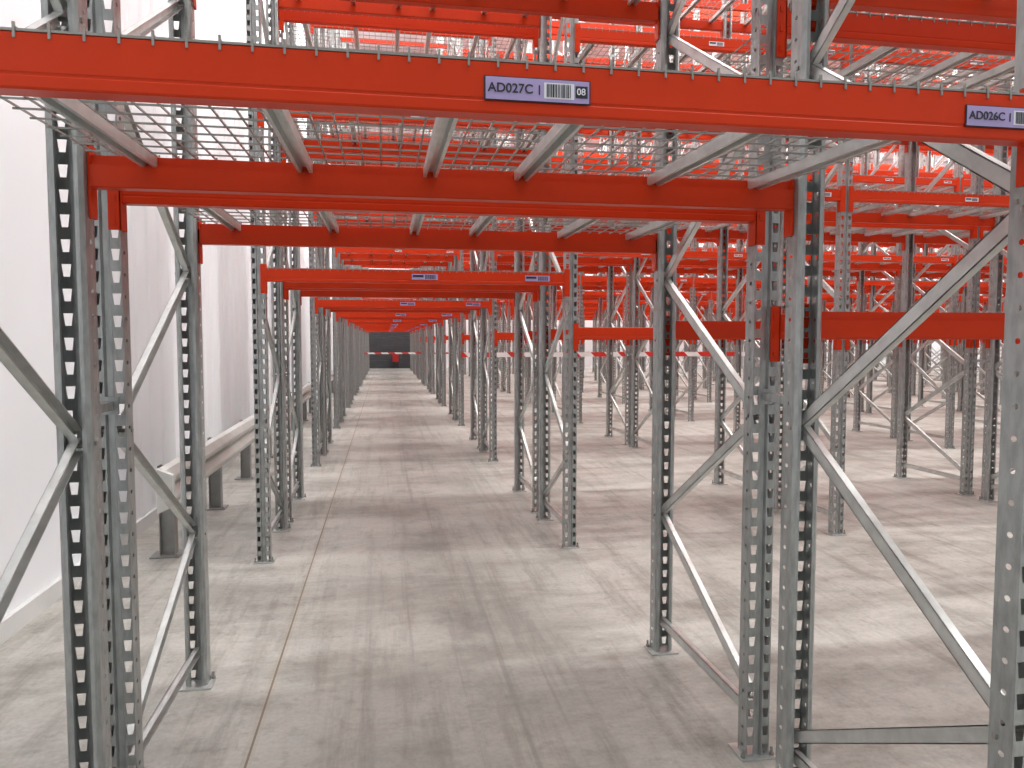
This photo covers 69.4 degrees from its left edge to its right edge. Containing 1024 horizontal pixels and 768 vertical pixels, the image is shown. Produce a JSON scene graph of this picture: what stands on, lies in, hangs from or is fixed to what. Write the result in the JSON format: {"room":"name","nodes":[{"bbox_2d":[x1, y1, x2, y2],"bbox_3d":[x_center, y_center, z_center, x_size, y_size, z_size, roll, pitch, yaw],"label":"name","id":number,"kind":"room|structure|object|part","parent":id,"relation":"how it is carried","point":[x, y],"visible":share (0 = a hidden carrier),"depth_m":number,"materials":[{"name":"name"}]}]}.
{"room":"warehouse","nodes":[
{"label":"warehouse","id":0,"kind":"room"},
{"bbox_2d":[0,0,332,616],"bbox_3d":[-5.788,-5.303,20.136,0.216,11.600,48.200,-1,3,-10],"label":"wall","id":1,"kind":"structure","parent":0,"point":[28,438],"depth_m":6.50,"materials":[{"name":"white paint"}]},
{"bbox_2d":[0,399,308,644],"bbox_3d":[-5.683,0.425,20.494,0.030,0.120,48.200,-1,3,-10],"label":"baseboard","id":2,"kind":"structure","parent":1,"relation":"attached to","point":[26,612],"depth_m":4.64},
{"bbox_2d":[0,365,1016,767],"bbox_3d":[11.462,0.402,23.594,35.473,0.200,48.500,-1,3,-10],"label":"floor","id":3,"kind":"structure","parent":0,"point":[414,610],"depth_m":4.61,"materials":[{"name":"concrete"}]},
{"bbox_2d":[149,370,346,558],"bbox_3d":[-5.817,-0.103,23.997,0.280,0.760,37.800,-1,3,-10],"label":"guard rail","id":4,"kind":"object","parent":3,"relation":"on","point":[221,448],"visible":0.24,"depth_m":7.32,"materials":[{"name":"metal"}]},
{"bbox_2d":[393,354,398,367],"bbox_3d":[-6.972,-1.380,44.305,0.350,0.900,0.260,-1,3,-10],"label":"sign","id":5,"kind":"object","parent":3,"relation":"on","point":[395,356],"visible":0.86,"depth_m":44.20,"materials":[{"name":"red plastic"}]},
{"bbox_2d":[0,0,1023,767],"bbox_3d":[14.133,-3.363,4.330,31.389,9.600,1.282,-1,3,-10],"label":"rack","id":6,"kind":"object","parent":3,"relation":"on","point":[66,66],"visible":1,"depth_m":2.07,"materials":[{"name":"metal"}]},
{"bbox_3d":[0.050,-0.570,1.436,0.211,0.046,0.004,-1,3,-10],"label":"label plate","id":7,"kind":"part","parent":6,"relation":"part of","materials":[{"name":"purple plastic"}]},
{"bbox_3d":[1.082,-0.581,1.613,0.211,0.046,0.004,-1,3,-10],"label":"label plate","id":8,"kind":"part","parent":6,"relation":"part of","materials":[{"name":"purple plastic"}]},
{"bbox_2d":[83,0,1015,767],"bbox_3d":[13.931,-3.433,5.507,31.389,9.600,1.148,-1,3,-10],"label":"rack","id":9,"kind":"object","parent":3,"relation":"on","point":[890,33],"visible":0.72,"depth_m":3.13,"materials":[{"name":"metal"}]},
{"bbox_2d":[368,243,868,370],"bbox_3d":[7.304,-5.722,44.043,31.389,9.600,1.148,-1,3,-10],"label":"rack","id":10,"kind":"object","parent":3,"relation":"on","point":[699,243],"visible":0.04,"depth_m":43.53,"materials":[{"name":"metal"}]},
{"bbox_2d":[367,243,885,371],"bbox_3d":[7.507,-5.652,42.866,31.389,9.600,1.282,-1,3,-10],"label":"rack","id":11,"kind":"object","parent":3,"relation":"on","point":[702,243],"visible":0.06,"depth_m":41.11,"materials":[{"name":"metal"}]},
{"bbox_2d":[246,0,1019,563],"bbox_3d":[13.397,-3.617,8.612,31.389,9.600,1.282,-1,3,-10],"label":"rack","id":12,"kind":"object","parent":3,"relation":"on","point":[844,197],"visible":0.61,"depth_m":6.40,"materials":[{"name":"metal"}]},
{"bbox_2d":[360,146,929,384],"bbox_3d":[9.513,-4.959,31.197,31.389,9.600,1.148,-1,3,-10],"label":"rack","id":13,"kind":"object","parent":3,"relation":"on","point":[759,246],"visible":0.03,"depth_m":29.86,"materials":[{"name":"metal"}]},
{"bbox_2d":[366,244,924,373],"bbox_3d":[8.041,-5.468,39.761,31.389,9.600,1.148,-1,3,-10],"label":"rack","id":14,"kind":"object","parent":3,"relation":"on","point":[728,244],"visible":0.02,"depth_m":39.74,"materials":[{"name":"metal"}]},
{"bbox_2d":[278,0,1023,523],"bbox_3d":[13.195,-3.687,9.789,31.389,9.600,1.148,-1,3,-10],"label":"rack","id":15,"kind":"object","parent":3,"relation":"on","point":[721,232],"visible":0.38,"depth_m":8.03,"materials":[{"name":"metal"}]},
{"bbox_2d":[364,230,944,374],"bbox_3d":[8.243,-5.398,38.584,31.389,9.600,1.282,-1,3,-10],"label":"rack","id":16,"kind":"object","parent":3,"relation":"on","point":[465,316],"visible":0.08,"depth_m":37.16,"materials":[{"name":"metal"}]},
{"bbox_2d":[305,0,1014,466],"bbox_3d":[12.661,-3.872,12.894,31.389,9.600,1.282,-1,3,-10],"label":"rack","id":17,"kind":"object","parent":3,"relation":"on","point":[702,258],"visible":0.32,"depth_m":11.02,"materials":[{"name":"metal"}]},
{"bbox_2d":[328,7,1005,428],"bbox_3d":[11.924,-4.126,17.176,31.389,9.600,1.282,-1,3,-10],"label":"rack","id":18,"kind":"object","parent":3,"relation":"on","point":[692,282],"visible":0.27,"depth_m":15.26,"materials":[{"name":"metal"}]},
{"bbox_2d":[461,352,783,356],"bbox_3d":[2.565,-0.609,15.132,7.220,0.090,0.002,-1,3,-10],"label":"tape","id":19,"kind":"object","parent":18,"relation":"attached to","point":[499,354],"visible":0.36,"depth_m":14.99,"materials":[{"name":"white plastic"}]},
{"bbox_2d":[314,0,1022,452],"bbox_3d":[12.458,-3.941,14.070,31.389,9.600,1.148,-1,3,-10],"label":"rack","id":20,"kind":"object","parent":3,"relation":"on","point":[610,269],"visible":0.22,"depth_m":12.71,"materials":[{"name":"metal"}]},
{"bbox_2d":[347,36,1002,403],"bbox_3d":[10.986,-4.450,22.634,31.389,9.600,1.148,-1,3,-10],"label":"rack","id":21,"kind":"object","parent":3,"relation":"on","point":[985,303],"visible":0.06,"depth_m":22.06,"materials":[{"name":"metal"}]},
{"bbox_2d":[337,0,1013,421],"bbox_3d":[11.722,-4.196,18.352,31.389,9.600,1.148,-1,3,-10],"label":"rack","id":22,"kind":"object","parent":3,"relation":"on","point":[344,261],"visible":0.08,"depth_m":17.11,"materials":[{"name":"metal"}]},
{"bbox_2d":[364,243,988,378],"bbox_3d":[8.777,-5.213,35.479,31.389,9.600,1.148,-1,3,-10],"label":"rack","id":23,"kind":"object","parent":3,"relation":"on","point":[930,346],"visible":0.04,"depth_m":35.20,"materials":[{"name":"metal"}]},
{"bbox_2d":[341,30,1017,407],"bbox_3d":[11.188,-4.380,21.457,31.389,9.600,1.282,-1,3,-10],"label":"rack","id":24,"kind":"object","parent":3,"relation":"on","point":[710,295],"visible":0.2,"depth_m":19.97,"materials":[{"name":"metal"}]},
{"bbox_2d":[356,126,1002,386],"bbox_3d":[9.716,-4.889,30.021,31.389,9.600,1.282,-1,3,-10],"label":"rack","id":25,"kind":"object","parent":3,"relation":"on","point":[424,329],"visible":0.09,"depth_m":29.04,"materials":[{"name":"metal"}]},
{"bbox_2d":[356,130,1004,391],"bbox_3d":[10.249,-4.705,26.916,31.389,9.600,1.148,-1,3,-10],"label":"rack","id":26,"kind":"object","parent":3,"relation":"on","point":[934,162],"visible":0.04,"depth_m":26.18,"materials":[{"name":"metal"}]},
{"bbox_2d":[361,244,1000,379],"bbox_3d":[8.979,-5.143,34.302,31.389,9.600,1.282,-1,3,-10],"label":"rack","id":27,"kind":"object","parent":3,"relation":"on","point":[499,312],"visible":0.02,"depth_m":32.28,"materials":[{"name":"metal"}]},
{"bbox_2d":[364,352,469,353],"bbox_3d":[1.168,-1.372,32.540,15.080,0.070,0.002,-1,3,-10],"label":"tape","id":28,"kind":"object","parent":27,"relation":"attached to","point":[364,352],"visible":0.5,"depth_m":31.49,"materials":[{"name":"plastic"}]},
{"bbox_2d":[352,126,1017,394],"bbox_3d":[10.452,-4.635,25.739,31.389,9.600,1.282,-1,3,-10],"label":"rack","id":29,"kind":"object","parent":3,"relation":"on","point":[466,264],"visible":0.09,"depth_m":23.94,"materials":[{"name":"metal"}]},
{"bbox_2d":[351,223,870,367],"bbox_3d":[7.394,-6.894,46.905,34.873,11.600,0.200,-1,3,-10],"label":"wall","id":30,"kind":"structure","parent":0,"point":[588,345],"depth_m":46.59,"materials":[{"name":"white paint"}]},
{"bbox_2d":[369,332,420,367],"bbox_3d":[-7.277,-2.912,44.370,3.940,3.950,0.250,-1,3,-10],"label":"door","id":31,"kind":"structure","parent":30,"relation":"in","point":[378,341],"depth_m":44.48,"materials":[{"name":"metal"}]},
{"bbox_2d":[321,4,1011,168],"bbox_3d":[11.471,-11.375,22.845,35.273,0.200,48.400,-1,3,-10],"label":"ceiling","id":32,"kind":"structure","parent":0,"point":[376,35],"depth_m":25.26,"materials":[{"name":"white paint"}]},
{"bbox_2d":[499,141,513,146],"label":"ceiling light","id":33,"kind":"object","parent":32,"relation":"attached to","point":[499,141],"depth_m":34.87,"materials":[{"name":"metal"}]},
{"bbox_2d":[585,145,598,150],"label":"ceiling light","id":34,"kind":"object","parent":32,"relation":"attached to","point":[593,148],"depth_m":35.44,"materials":[{"name":"metal"}]},
{"bbox_2d":[879,158,892,163],"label":"ceiling light","id":35,"kind":"object","parent":32,"relation":"attached to","point":[888,161],"depth_m":38.28,"materials":[{"name":"metal"}]},
{"bbox_2d":[935,161,947,166],"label":"ceiling light","id":36,"kind":"object","parent":32,"relation":"attached to","point":[945,163],"depth_m":38.71,"materials":[{"name":"metal"}]},
{"bbox_2d":[881,161,1008,371],"bbox_3d":[28.771,-5.655,26.058,0.200,11.600,48.200,-1,3,-10],"label":"wall","id":37,"kind":"structure","parent":0,"point":[935,345],"depth_m":44.60,"materials":[{"name":"white paint"}]}
]}

